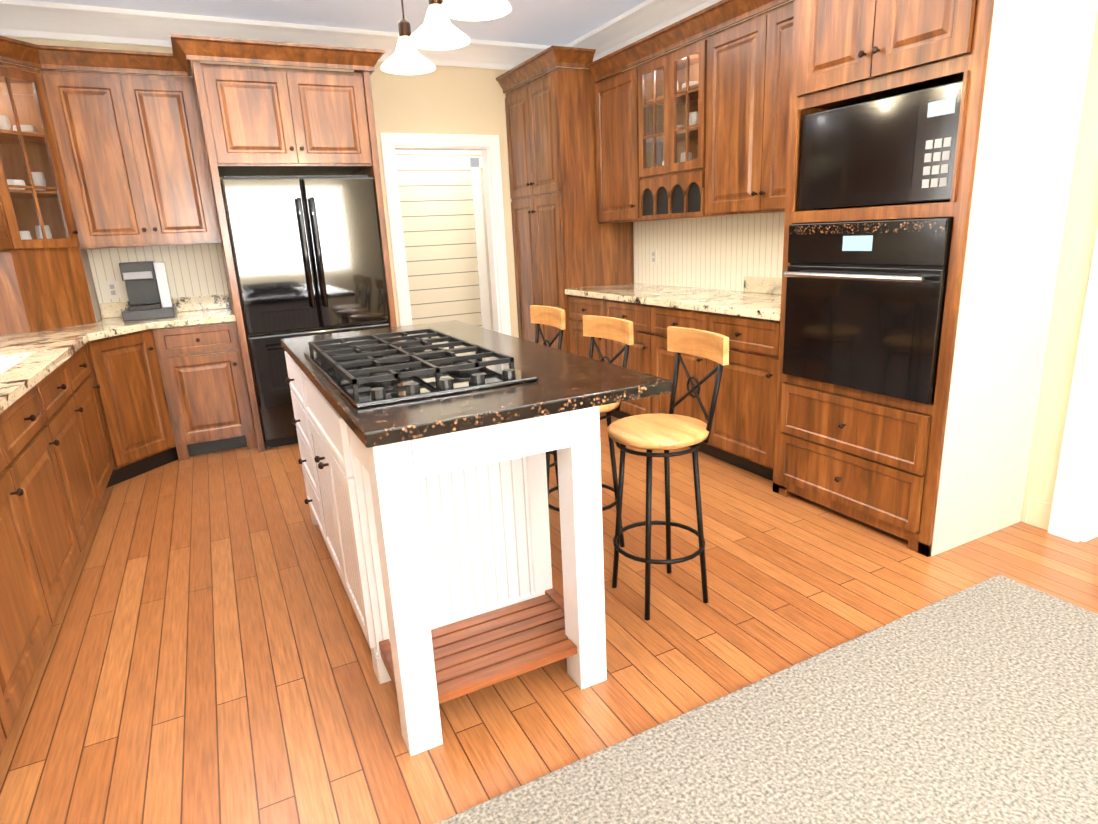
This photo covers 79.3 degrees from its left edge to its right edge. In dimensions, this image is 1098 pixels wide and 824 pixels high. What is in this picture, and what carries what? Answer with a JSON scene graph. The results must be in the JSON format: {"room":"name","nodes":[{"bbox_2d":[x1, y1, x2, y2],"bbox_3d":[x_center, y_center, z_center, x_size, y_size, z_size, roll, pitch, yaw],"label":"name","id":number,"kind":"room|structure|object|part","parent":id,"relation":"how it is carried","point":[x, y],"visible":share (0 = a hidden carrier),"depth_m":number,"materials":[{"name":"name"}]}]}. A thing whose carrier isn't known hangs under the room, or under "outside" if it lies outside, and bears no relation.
{"room":"kitchen","nodes":[
{"label":"kitchen","id":0,"kind":"room"},
{"bbox_2d":[24,58,83,249],"bbox_3d":[-2.997,-1.442,3.798,0.287,0.972,0.287,-10,17,-25],"label":"upper cabinet","id":1,"kind":"object","parent":0,"relation":"attached to","point":[40,103],"depth_m":3.96,"materials":[{"name":"brown wood"}]},
{"bbox_2d":[1,36,544,337],"bbox_3d":[-1.712,-1.369,5.109,4.570,2.800,0.120,-10,17,-25],"label":"wall","id":2,"kind":"structure","parent":0,"point":[439,99],"depth_m":5.23,"materials":[{"name":"beige paint"}]},
{"bbox_2d":[86,243,228,303],"bbox_3d":[-2.700,-0.971,4.608,0.797,0.358,0.008,-10,17,-25],"label":"backsplash","id":3,"kind":"structure","parent":2,"relation":"attached to","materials":[{"name":"beige wood"}]},
{"bbox_2d":[104,280,120,299],"bbox_3d":[-2.962,-0.830,4.496,0.070,0.120,0.008,-10,17,-25],"label":"outlet","id":4,"kind":"object","parent":3,"relation":"attached to","point":[112,288],"depth_m":4.49,"materials":[{"name":"white plastic"}]},
{"bbox_2d":[0,0,557,72],"bbox_3d":[-1.720,-2.608,4.651,4.020,0.169,0.130,-10,17,-25],"label":"crown molding","id":5,"kind":"structure","parent":2,"relation":"attached to","point":[40,20],"depth_m":4.33,"materials":[{"name":"white"}]},
{"bbox_2d":[380,133,510,335],"bbox_3d":[-0.833,-1.197,5.599,0.980,2.130,0.146,-10,17,-25],"label":"door frame","id":6,"kind":"structure","parent":2,"relation":"attached to","point":[391,143],"depth_m":5.42,"materials":[{"name":"white"}]},
{"bbox_2d":[27,0,646,45],"bbox_3d":[1.308,-2.392,2.838,8.320,0.080,8.920,-10,17,-25],"label":"ceiling","id":7,"kind":"structure","parent":0,"point":[552,22],"depth_m":4.47,"materials":[{"name":"white paint"}]},
{"bbox_2d":[381,0,510,74],"bbox_3d":[-0.436,-1.746,2.380,0.232,0.758,1.032,-10,17,-25],"label":"pendant light","id":8,"kind":"object","parent":7,"relation":"hanging from","point":[437,30],"visible":1,"depth_m":2.48,"materials":[{"name":"white glass"}]},
{"bbox_2d":[395,150,481,327],"bbox_3d":[-0.910,-1.837,6.688,3.240,2.800,0.120,-10,17,-25],"label":"wall","id":9,"kind":"structure","parent":0,"point":[436,201],"depth_m":6.53,"materials":[{"name":"beige paint"}]},
{"bbox_2d":[470,158,490,329],"bbox_3d":[-0.281,-1.578,6.996,1.000,2.080,0.021,-10,17,-25],"label":"door frame","id":10,"kind":"structure","parent":9,"relation":"attached to","point":[475,164],"depth_m":6.73,"materials":[{"name":"white"}]},
{"bbox_2d":[480,167,493,330],"bbox_3d":[-0.275,-1.537,6.998,0.820,1.980,0.110,-10,17,-25],"label":"hall door","id":11,"kind":"structure","parent":9,"relation":"in","point":[486,245],"depth_m":6.79,"materials":[{"name":"white wood"}]},
{"bbox_2d":[0,413,1097,823],"bbox_3d":[1.442,0.384,3.592,8.320,0.080,8.920,-10,17,-25],"label":"floor","id":12,"kind":"structure","parent":0,"point":[204,655],"depth_m":2.27,"materials":[{"name":"brown wood"}]},
{"bbox_2d":[0,690,11,754],"bbox_3d":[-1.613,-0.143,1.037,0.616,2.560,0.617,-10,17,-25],"label":"base cabinet","id":13,"kind":"object","parent":12,"relation":"on","point":[5,722],"depth_m":1.75,"materials":[{"name":"brown wood"}]},
{"bbox_2d":[0,546,55,724],"bbox_3d":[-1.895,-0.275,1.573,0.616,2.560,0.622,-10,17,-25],"label":"base cabinet","id":14,"kind":"object","parent":12,"relation":"on","point":[27,612],"depth_m":2.00,"materials":[{"name":"brown wood"}]},
{"bbox_2d":[0,36,83,345],"bbox_3d":[-2.743,-0.671,3.184,0.616,2.560,0.617,-10,17,-25],"label":"tall cabinet","id":15,"kind":"object","parent":12,"relation":"on","point":[15,80],"depth_m":4.00,"materials":[{"name":"brown wood"}]},
{"bbox_2d":[0,222,83,612],"bbox_3d":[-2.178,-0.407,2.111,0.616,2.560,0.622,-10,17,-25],"label":"tall cabinet","id":16,"kind":"object","parent":12,"relation":"on","point":[17,352],"depth_m":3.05,"materials":[{"name":"brown wood"}]},
{"bbox_2d":[0,78,87,541],"bbox_3d":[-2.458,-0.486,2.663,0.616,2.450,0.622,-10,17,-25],"label":"tall cabinet","id":17,"kind":"object","parent":12,"relation":"on","point":[17,214],"depth_m":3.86,"materials":[{"name":"brown wood"}]},
{"bbox_2d":[36,54,139,321],"bbox_3d":[-2.625,-0.966,4.459,0.770,2.450,0.336,-10,17,-25],"label":"tall cabinet","id":18,"kind":"object","parent":12,"relation":"on","point":[79,108],"depth_m":4.06,"materials":[{"name":"brown wood"}]},
{"bbox_2d":[96,49,235,321],"bbox_3d":[-2.413,-0.960,4.399,0.445,2.450,0.636,-10,17,-25],"label":"tall cabinet","id":19,"kind":"object","parent":12,"relation":"on","point":[122,162],"depth_m":4.22,"materials":[{"name":"brown wood"}]},
{"bbox_2d":[0,314,264,553],"bbox_3d":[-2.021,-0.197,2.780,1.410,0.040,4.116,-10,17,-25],"label":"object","id":20,"kind":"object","parent":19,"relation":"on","point":[122,402],"depth_m":3.88,"materials":[{"name":"brown wood"}]},
{"bbox_2d":[119,261,176,320],"bbox_3d":[-2.664,-0.808,4.376,0.290,0.360,0.320,-10,17,-25],"label":"coffee maker","id":21,"kind":"object","parent":20,"relation":"on","point":[148,289],"visible":1,"depth_m":4.35,"materials":[{"name":"black"}]},
{"bbox_2d":[196,46,391,333],"bbox_3d":[-1.729,-1.071,4.683,0.924,2.450,0.720,-10,17,-25],"label":"tall cabinet","id":22,"kind":"object","parent":12,"relation":"on","point":[259,121],"depth_m":4.13,"materials":[{"name":"brown wood"}]},
{"bbox_2d":[220,175,389,447],"bbox_3d":[-1.682,-0.727,4.715,0.924,1.766,0.802,-10,17,-25],"label":"refrigerator","id":23,"kind":"object","parent":12,"relation":"on","point":[307,255],"visible":0.83,"depth_m":4.33,"materials":[{"name":"black"}]},
{"bbox_3d":[-1.773,-0.998,4.258,0.458,0.956,0.075,-10,17,-25],"label":"door","id":24,"kind":"part","parent":23,"relation":"part of","materials":[{"name":"black"}]},
{"bbox_3d":[-1.526,-0.222,4.579,0.924,0.700,0.075,-10,17,-25],"label":"drawer","id":25,"kind":"part","parent":23,"relation":"part of","materials":[{"name":"black metal"}]},
{"bbox_3d":[-1.359,-1.072,4.458,0.458,0.956,0.075,-10,17,-25],"label":"door","id":26,"kind":"part","parent":23,"relation":"part of","materials":[{"name":"black"}]},
{"bbox_2d":[284,348,606,755],"bbox_3d":[-0.546,0.263,2.569,0.672,0.876,1.812,-10,17,-25],"label":"kitchen island","id":27,"kind":"object","parent":12,"relation":"on","point":[430,517],"depth_m":1.99,"materials":[{"name":"white wood"}]},
{"bbox_2d":[281,320,671,451],"bbox_3d":[-0.453,-0.199,2.499,0.870,0.038,1.844,-10,17,-25],"label":"island countertop","id":28,"kind":"structure","parent":27,"relation":"on","point":[567,381],"depth_m":1.82,"materials":[{"name":"black stone"}]},
{"bbox_2d":[304,329,537,408],"bbox_3d":[-0.498,-0.183,2.275,0.530,0.054,1.010,-10,17,-25],"label":"cooktop","id":29,"kind":"object","parent":28,"relation":"in","point":[411,367],"visible":1,"depth_m":2.07,"materials":[{"name":"black metal"}]},
{"bbox_2d":[378,588,593,711],"bbox_3d":[-0.181,0.716,2.030,0.602,0.050,0.321,-10,17,-25],"label":"shelf","id":30,"kind":"object","parent":27,"relation":"attached to","point":[477,647],"depth_m":2.02,"materials":[{"name":"brown wood"}]},
{"bbox_2d":[496,48,563,349],"bbox_3d":[0.163,-1.435,5.473,0.652,2.560,0.921,-10,17,-25],"label":"tall cabinet","id":31,"kind":"object","parent":12,"relation":"on","point":[528,107],"depth_m":5.24,"materials":[{"name":"brown wood"}]},
{"bbox_2d":[530,305,565,495],"bbox_3d":[-0.119,-0.016,3.319,0.376,0.981,0.360,-10,17,-25],"label":"stool","id":32,"kind":"object","parent":12,"relation":"on","point":[549,315],"visible":0.17,"depth_m":3.31,"materials":[{"name":"brown wood"}]},
{"bbox_3d":[0.004,-0.471,3.272,0.052,0.090,0.336,-10,17,-25],"label":"rail","id":33,"kind":"part","parent":32,"relation":"part of","materials":[{"name":"brown wood"}]},
{"bbox_2d":[548,46,599,360],"bbox_3d":[0.499,-1.277,4.835,0.652,2.560,0.555,-10,17,-25],"label":"tall cabinet","id":34,"kind":"object","parent":12,"relation":"on","point":[571,87],"depth_m":4.88,"materials":[{"name":"brown wood"}]},
{"bbox_2d":[546,315,633,546],"bbox_3d":[0.136,0.109,2.814,0.376,0.981,0.360,-11,17,-28],"label":"stool","id":35,"kind":"object","parent":12,"relation":"on","point":[616,329],"visible":0.38,"depth_m":2.79,"materials":[{"name":"brown wood"}]},
{"bbox_3d":[0.255,-0.348,2.774,0.052,0.090,0.336,-11,17,-28],"label":"rail","id":36,"kind":"part","parent":35,"relation":"part of","materials":[{"name":"brown wood"}]},
{"bbox_2d":[592,40,643,418],"bbox_3d":[0.750,-1.109,4.379,0.652,2.450,0.534,-10,17,-25],"label":"tall cabinet","id":37,"kind":"object","parent":12,"relation":"on","point":[615,93],"depth_m":4.65,"materials":[{"name":"brown wood"}]},
{"bbox_2d":[607,326,728,619],"bbox_3d":[0.399,0.215,2.376,0.376,0.981,0.360,-9,16,-21],"label":"stool","id":38,"kind":"object","parent":12,"relation":"on","point":[649,433],"visible":1,"depth_m":2.32,"materials":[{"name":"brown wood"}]},
{"bbox_3d":[0.385,0.068,2.333,0.360,0.038,0.360,-9,16,-21],"label":"seat","id":39,"kind":"part","parent":38,"relation":"part of","materials":[{"name":"brown wood"}]},
{"bbox_3d":[0.528,-0.237,2.318,0.052,0.090,0.336,-9,16,-21],"label":"rail","id":40,"kind":"part","parent":38,"relation":"part of","materials":[{"name":"brown wood"}]},
{"bbox_2d":[640,11,699,447],"bbox_3d":[0.992,-0.995,3.917,0.652,2.450,0.533,-10,17,-25],"label":"tall cabinet","id":41,"kind":"object","parent":12,"relation":"on","point":[654,198],"depth_m":4.20,"materials":[{"name":"brown wood"}]},
{"bbox_2d":[564,276,869,320],"bbox_3d":[0.891,-0.781,4.228,0.636,0.135,2.163,-10,17,-25],"label":"countertop","id":42,"kind":"structure","parent":41,"relation":"on","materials":[{"name":"beige stone"}]},
{"bbox_2d":[696,0,787,478],"bbox_3d":[1.242,-0.878,3.443,0.652,2.450,0.564,-10,17,-25],"label":"tall cabinet","id":43,"kind":"object","parent":12,"relation":"on","point":[742,63],"depth_m":3.61,"materials":[{"name":"brown wood"}]},
{"bbox_2d":[436,574,1097,823],"bbox_3d":[1.191,1.066,0.939,2.380,0.018,2.430,-10,17,-25],"label":"rug","id":44,"kind":"object","parent":12,"relation":"on","point":[976,703],"visible":0.89,"depth_m":1.73,"materials":[{"name":"beige carpet"}]},
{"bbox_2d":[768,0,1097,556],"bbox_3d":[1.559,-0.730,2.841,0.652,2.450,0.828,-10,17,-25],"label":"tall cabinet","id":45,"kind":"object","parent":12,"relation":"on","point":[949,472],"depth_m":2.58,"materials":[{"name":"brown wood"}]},
{"bbox_2d":[782,217,953,403],"bbox_3d":[1.503,-0.480,2.885,0.643,0.690,0.740,-10,17,-25],"label":"wall oven","id":46,"kind":"object","parent":45,"relation":"in","point":[864,305],"visible":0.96,"depth_m":2.70,"materials":[{"name":"black"}]},
{"bbox_2d":[798,81,962,210],"bbox_3d":[1.501,-1.061,2.741,0.505,0.404,0.716,-10,17,-25],"label":"microwave","id":47,"kind":"object","parent":45,"relation":"in","point":[900,149],"visible":0.75,"depth_m":2.59,"materials":[{"name":"black"}]},
{"bbox_2d":[582,0,1097,539],"bbox_3d":[2.005,-0.911,2.760,0.120,2.800,7.520,-10,17,-25],"label":"wall","id":48,"kind":"structure","parent":0,"point":[1076,256],"depth_m":2.66,"materials":[{"name":"beige paint"}]},
{"bbox_2d":[564,0,721,68],"bbox_3d":[1.802,-2.170,2.410,0.130,0.169,7.396,-10,17,-25],"label":"crown molding","id":49,"kind":"structure","parent":48,"relation":"attached to","point":[649,17],"depth_m":4.65,"materials":[{"name":"white paint"}]},
{"bbox_2d":[633,206,877,301],"bbox_3d":[1.163,-1.030,4.303,0.008,0.470,2.153,-10,17,-25],"label":"backsplash","id":50,"kind":"structure","parent":48,"relation":"attached to","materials":[{"name":"beige wood"}]},
{"bbox_2d":[1048,228,1097,541],"bbox_3d":[2.592,-0.500,1.695,0.172,2.510,1.950,-10,17,-25],"label":"trim","id":51,"kind":"structure","parent":48,"relation":"attached to","point":[1075,470],"depth_m":2.67,"materials":[{"name":"white paint"}]}
]}

